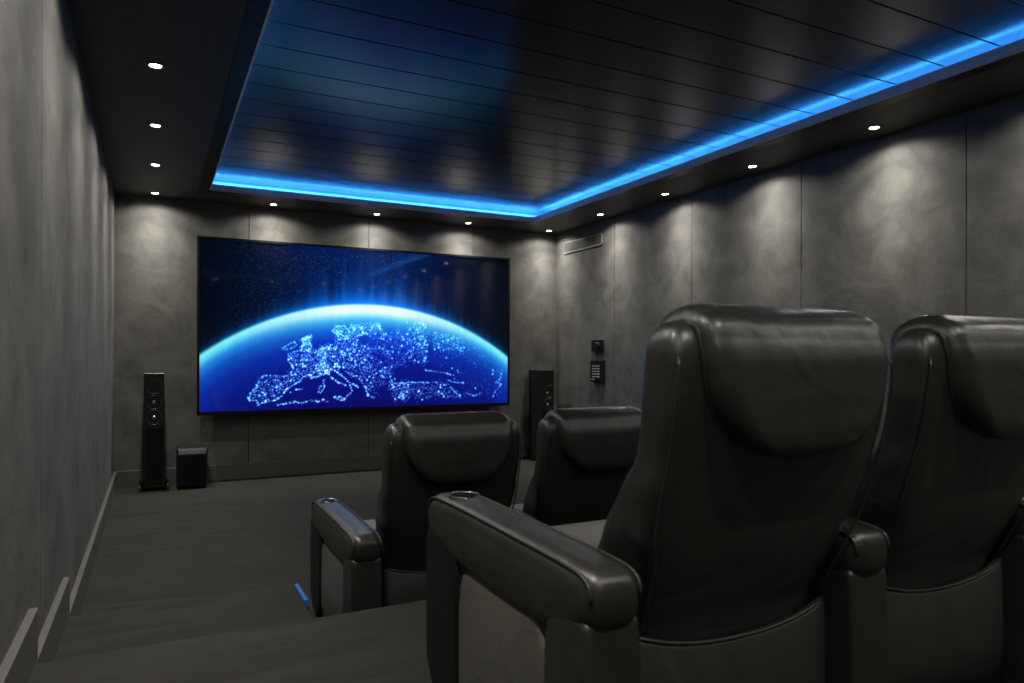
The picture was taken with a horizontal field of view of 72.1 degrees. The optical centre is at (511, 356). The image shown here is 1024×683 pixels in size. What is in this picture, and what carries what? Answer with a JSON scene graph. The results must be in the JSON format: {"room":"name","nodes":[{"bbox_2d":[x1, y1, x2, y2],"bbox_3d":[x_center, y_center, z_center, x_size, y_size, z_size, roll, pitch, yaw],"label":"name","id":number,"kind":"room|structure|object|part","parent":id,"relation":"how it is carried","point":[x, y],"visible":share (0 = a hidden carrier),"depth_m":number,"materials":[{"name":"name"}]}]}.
{"room":"home theater","nodes":[
{"label":"home theater","id":0,"kind":"room"},
{"bbox_2d":[0,0,113,665],"bbox_3d":[-1.537,-0.269,2.169,0.100,3.000,10.060,0,0,-27],"label":"wall","id":1,"kind":"structure","parent":0,"point":[57,192],"depth_m":2.52,"materials":[{"name":"paint"}]},
{"bbox_2d":[0,471,116,682],"bbox_3d":[-1.485,0.999,2.197,0.024,0.466,9.860,0,0,-27],"label":"baseboard","id":2,"kind":"structure","parent":1,"relation":"attached to","point":[27,649],"depth_m":2.50,"materials":[{"name":"grey wood"}]},
{"bbox_2d":[28,458,535,682],"bbox_3d":[0.640,1.139,3.275,4.790,0.436,9.860,0,0,-27],"label":"floor","id":3,"kind":"structure","parent":0,"point":[195,584],"depth_m":3.07,"materials":[{"name":"carpet"}]},
{"bbox_2d":[138,372,169,491],"bbox_3d":[-3.334,0.690,6.558,0.260,1.075,0.348,0,0,-27],"label":"tower speaker","id":4,"kind":"object","parent":3,"relation":"on","point":[154,381],"visible":1,"depth_m":6.41},
{"bbox_3d":[-3.259,0.910,6.408,0.144,0.515,0.005,0,0,-27],"label":"grille plate","id":5,"kind":"part","parent":4,"relation":"part of","materials":[{"name":"black fabric"}]},
{"bbox_3d":[-3.339,1.201,6.566,0.208,0.016,0.330,0,0,-27],"label":"plate","id":6,"kind":"part","parent":4,"relation":"part of","materials":[{"name":"black plastic"}]},
{"bbox_2d":[176,444,206,488],"bbox_3d":[-3.033,1.041,6.663,0.260,0.375,0.314,0,0,-27],"label":"subwoofer","id":7,"kind":"object","parent":3,"relation":"on","point":[191,460],"visible":1,"depth_m":6.53,"materials":[{"name":"paint"}]},
{"bbox_2d":[178,454,205,486],"bbox_3d":[-2.965,1.056,6.530,0.234,0.285,0.016,0,0,-27],"label":"grille","id":8,"kind":"object","parent":7,"relation":"attached to","point":[191,467],"depth_m":6.52,"materials":[{"name":"black fabric"}]},
{"bbox_2d":[294,584,315,617],"bbox_3d":[-0.814,1.152,2.919,0.024,0.162,0.900,0,0,-27],"label":"step light","id":9,"kind":"object","parent":3,"relation":"on","point":[299,590],"visible":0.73,"depth_m":3.14,"materials":[{"name":"blue plastic"}]},
{"bbox_3d":[-0.814,1.169,2.919,0.024,0.128,0.900,0,0,-27],"label":"rail","id":10,"kind":"part","parent":9,"relation":"part of","materials":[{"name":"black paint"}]},
{"bbox_2d":[310,411,521,616],"bbox_3d":[-0.466,0.731,3.172,0.713,1.007,0.981,0,0,-27],"label":"recliner","id":11,"kind":"object","parent":3,"relation":"on","point":[357,564],"visible":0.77,"depth_m":2.81,"materials":[{"name":"black leather"}]},
{"bbox_3d":[-0.882,0.991,3.367,0.126,0.446,0.221,0,0,-27],"label":"post","id":12,"kind":"part","parent":11,"relation":"part of","materials":[{"name":"black leather"}]},
{"bbox_3d":[-0.735,1.009,3.077,0.121,0.380,0.470,0,0,-27],"label":"panel","id":13,"kind":"part","parent":11,"relation":"part of","materials":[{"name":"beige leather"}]},
{"bbox_3d":[-0.745,0.773,3.099,0.135,0.171,0.834,0,0,-27],"label":"armrest","id":14,"kind":"part","parent":11,"relation":"part of","materials":[{"name":"black leather"}]},
{"bbox_3d":[-0.599,1.000,2.809,0.126,0.429,0.159,0,0,-27],"label":"post","id":15,"kind":"part","parent":11,"relation":"part of","materials":[{"name":"black leather"}]},
{"bbox_3d":[-0.471,0.858,3.320,0.516,0.129,0.546,0,0,-27],"label":"seat","id":16,"kind":"part","parent":11,"relation":"part of","materials":[{"name":"leather"}]},
{"bbox_3d":[-0.314,0.601,3.011,0.584,0.682,0.466,0,0,-27],"label":"backrest","id":17,"kind":"part","parent":11,"relation":"part of","materials":[{"name":"black leather"}]},
{"bbox_2d":[525,370,553,459],"bbox_3d":[0.345,0.698,8.402,0.260,1.075,0.348,0,0,-27],"label":"tower speaker","id":18,"kind":"object","parent":3,"relation":"on","point":[541,382],"visible":0.62,"depth_m":8.30},
{"bbox_2d":[510,406,640,525],"bbox_3d":[0.205,0.732,3.513,0.825,1.007,0.968,0,0,-27],"label":"recliner","id":19,"kind":"object","parent":3,"relation":"on","point":[585,456],"visible":0.32,"depth_m":3.09,"materials":[{"name":"black leather"}]},
{"bbox_3d":[0.144,0.859,3.632,0.516,0.129,0.546,0,0,-27],"label":"seat","id":20,"kind":"part","parent":19,"relation":"part of","materials":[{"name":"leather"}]},
{"bbox_2d":[426,304,893,682],"bbox_3d":[0.281,0.411,1.683,0.713,1.016,0.981,0,0,-27],"label":"recliner","id":21,"kind":"object","parent":3,"relation":"on","point":[760,425],"visible":1,"depth_m":1.34,"materials":[{"name":"black leather"}]},
{"bbox_3d":[-0.136,0.674,1.878,0.126,0.450,0.221,0,0,-27],"label":"post","id":22,"kind":"part","parent":21,"relation":"part of","materials":[{"name":"black leather"}]},
{"bbox_3d":[0.011,0.693,1.588,0.121,0.384,0.470,0,0,-27],"label":"panel","id":23,"kind":"part","parent":21,"relation":"part of","materials":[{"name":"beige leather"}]},
{"bbox_3d":[0.001,0.454,1.610,0.135,0.172,0.834,0,0,-27],"label":"armrest","id":24,"kind":"part","parent":21,"relation":"part of","materials":[{"name":"black leather"}]},
{"bbox_3d":[0.275,0.540,1.831,0.516,0.130,0.546,0,0,-27],"label":"seat","id":25,"kind":"part","parent":21,"relation":"part of","materials":[{"name":"leather"}]},
{"bbox_3d":[0.147,0.683,1.321,0.126,0.433,0.159,0,0,-27],"label":"post","id":26,"kind":"part","parent":21,"relation":"part of","materials":[{"name":"black leather"}]},
{"bbox_3d":[0.432,0.280,1.523,0.584,0.689,0.466,0,0,-27],"label":"backrest","id":27,"kind":"part","parent":21,"relation":"part of","materials":[{"name":"black leather"}]},
{"bbox_2d":[802,315,1023,682],"bbox_3d":[0.951,0.413,2.024,0.825,1.016,0.968,0,0,-27],"label":"recliner","id":28,"kind":"object","parent":3,"relation":"on","point":[926,585],"visible":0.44,"depth_m":1.61,"materials":[{"name":"black leather"}]},
{"bbox_3d":[0.762,0.685,1.633,0.126,0.433,0.159,0,0,-27],"label":"post","id":29,"kind":"part","parent":28,"relation":"part of","materials":[{"name":"black leather"}]},
{"bbox_3d":[0.616,0.456,1.922,0.135,0.172,0.834,0,0,-27],"label":"armrest","id":30,"kind":"part","parent":28,"relation":"part of","materials":[{"name":"black leather"}]},
{"bbox_3d":[1.048,0.282,1.835,0.584,0.689,0.466,0,0,-27],"label":"backrest","id":31,"kind":"part","parent":28,"relation":"part of","materials":[{"name":"black leather"}]},
{"bbox_3d":[1.378,0.686,1.945,0.126,0.433,0.159,0,0,-27],"label":"post","id":32,"kind":"part","parent":28,"relation":"part of","materials":[{"name":"black leather"}]},
{"bbox_3d":[1.231,0.457,2.234,0.135,0.172,0.834,0,0,-27],"label":"armrest","id":33,"kind":"part","parent":28,"relation":"part of","materials":[{"name":"black leather"}]},
{"bbox_2d":[114,194,555,471],"bbox_3d":[-1.610,-0.269,7.716,4.826,3.000,0.100,0,0,-27],"label":"wall","id":34,"kind":"structure","parent":0,"point":[155,239],"depth_m":7.09,"materials":[{"name":"paint"}]},
{"bbox_2d":[117,446,528,487],"bbox_3d":[-1.585,1.156,7.665,4.746,0.150,0.018,0,0,-27],"label":"baseboard","id":35,"kind":"structure","parent":34,"relation":"attached to","point":[131,478],"depth_m":7.23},
{"bbox_2d":[197,236,509,415],"bbox_3d":[-1.562,-0.292,7.598,3.364,1.732,0.154,0,0,-27],"label":"television","id":36,"kind":"object","parent":34,"relation":"attached to","point":[283,327],"visible":1,"depth_m":7.42,"materials":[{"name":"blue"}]},
{"bbox_2d":[66,0,1023,234],"bbox_3d":[0.646,-1.635,3.275,4.790,0.256,9.860,0,0,-27],"label":"ceiling","id":37,"kind":"structure","parent":0,"point":[534,116],"depth_m":4.27,"materials":[{"name":"black paint"}]},
{"bbox_2d":[146,62,164,69],"bbox_3d":[-1.861,-1.516,3.674,0.090,0.006,0.090,0,0,-27],"label":"recessed light","id":38,"kind":"object","parent":37,"relation":"in","point":[153,65],"visible":1,"depth_m":3.67,"materials":[{"name":"white"}]},
{"bbox_2d":[148,123,162,127],"bbox_3d":[-2.345,-1.517,4.628,0.090,0.006,0.090,0,0,-27],"label":"recessed light","id":39,"kind":"object","parent":37,"relation":"in","point":[154,125],"visible":1,"depth_m":4.62,"materials":[{"name":"white"}]},
{"bbox_2d":[149,163,161,166],"bbox_3d":[-2.829,-1.518,5.583,0.090,0.006,0.090,0,0,-27],"label":"recessed light","id":40,"kind":"object","parent":37,"relation":"in","point":[150,164],"visible":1,"depth_m":5.58,"materials":[{"name":"white"}]},
{"bbox_2d":[746,165,757,167],"bbox_3d":[1.907,-1.508,5.586,0.090,0.006,0.090,0,0,-27],"label":"recessed light","id":41,"kind":"object","parent":37,"relation":"in","point":[748,166],"visible":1,"depth_m":5.58,"materials":[{"name":"white"}]},
{"bbox_2d":[867,125,881,129],"bbox_3d":[2.387,-1.507,4.640,0.090,0.006,0.090,0,0,-27],"label":"recessed light","id":42,"kind":"object","parent":37,"relation":"in","point":[875,127],"visible":1,"depth_m":4.63,"materials":[{"name":"white"}]},
{"bbox_2d":[556,94,1023,446],"bbox_3d":[2.824,-0.259,4.381,0.100,3.000,10.060,0,0,-27],"label":"wall","id":43,"kind":"structure","parent":0,"point":[890,230],"depth_m":5.23,"materials":[{"name":"paint"}]},
{"bbox_2d":[564,233,602,253],"bbox_3d":[0.821,-1.313,8.208,0.014,0.136,0.820,0,0,-27],"label":"air vent","id":44,"kind":"object","parent":43,"relation":"in","point":[595,240],"visible":1,"depth_m":8.18,"materials":[{"name":"grey metal"}]},
{"bbox_2d":[590,360,604,381],"bbox_3d":[0.958,0.162,7.887,0.055,0.244,0.230,0,0,-27],"label":"keypad","id":45,"kind":"object","parent":43,"relation":"attached to","point":[597,367],"visible":1,"depth_m":7.84,"materials":[{"name":"paint"}]},
{"bbox_3d":[0.938,0.162,7.877,0.006,0.224,0.210,0,0,-27],"label":"glass","id":46,"kind":"part","parent":45,"relation":"part of","materials":[{"name":"black glass"}]},
{"bbox_2d":[591,340,603,351],"bbox_3d":[0.939,-0.118,7.887,0.088,0.136,0.192,0,0,-27],"label":"control panel","id":47,"kind":"object","parent":43,"relation":"attached to","point":[596,345],"visible":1,"depth_m":7.82,"materials":[{"name":"black plastic"}]},
{"bbox_3d":[0.944,-0.118,7.829,0.043,0.084,0.084,0,0,-27],"label":"knob","id":48,"kind":"part","parent":47,"relation":"part of","materials":[{"name":"paint"}]}
]}

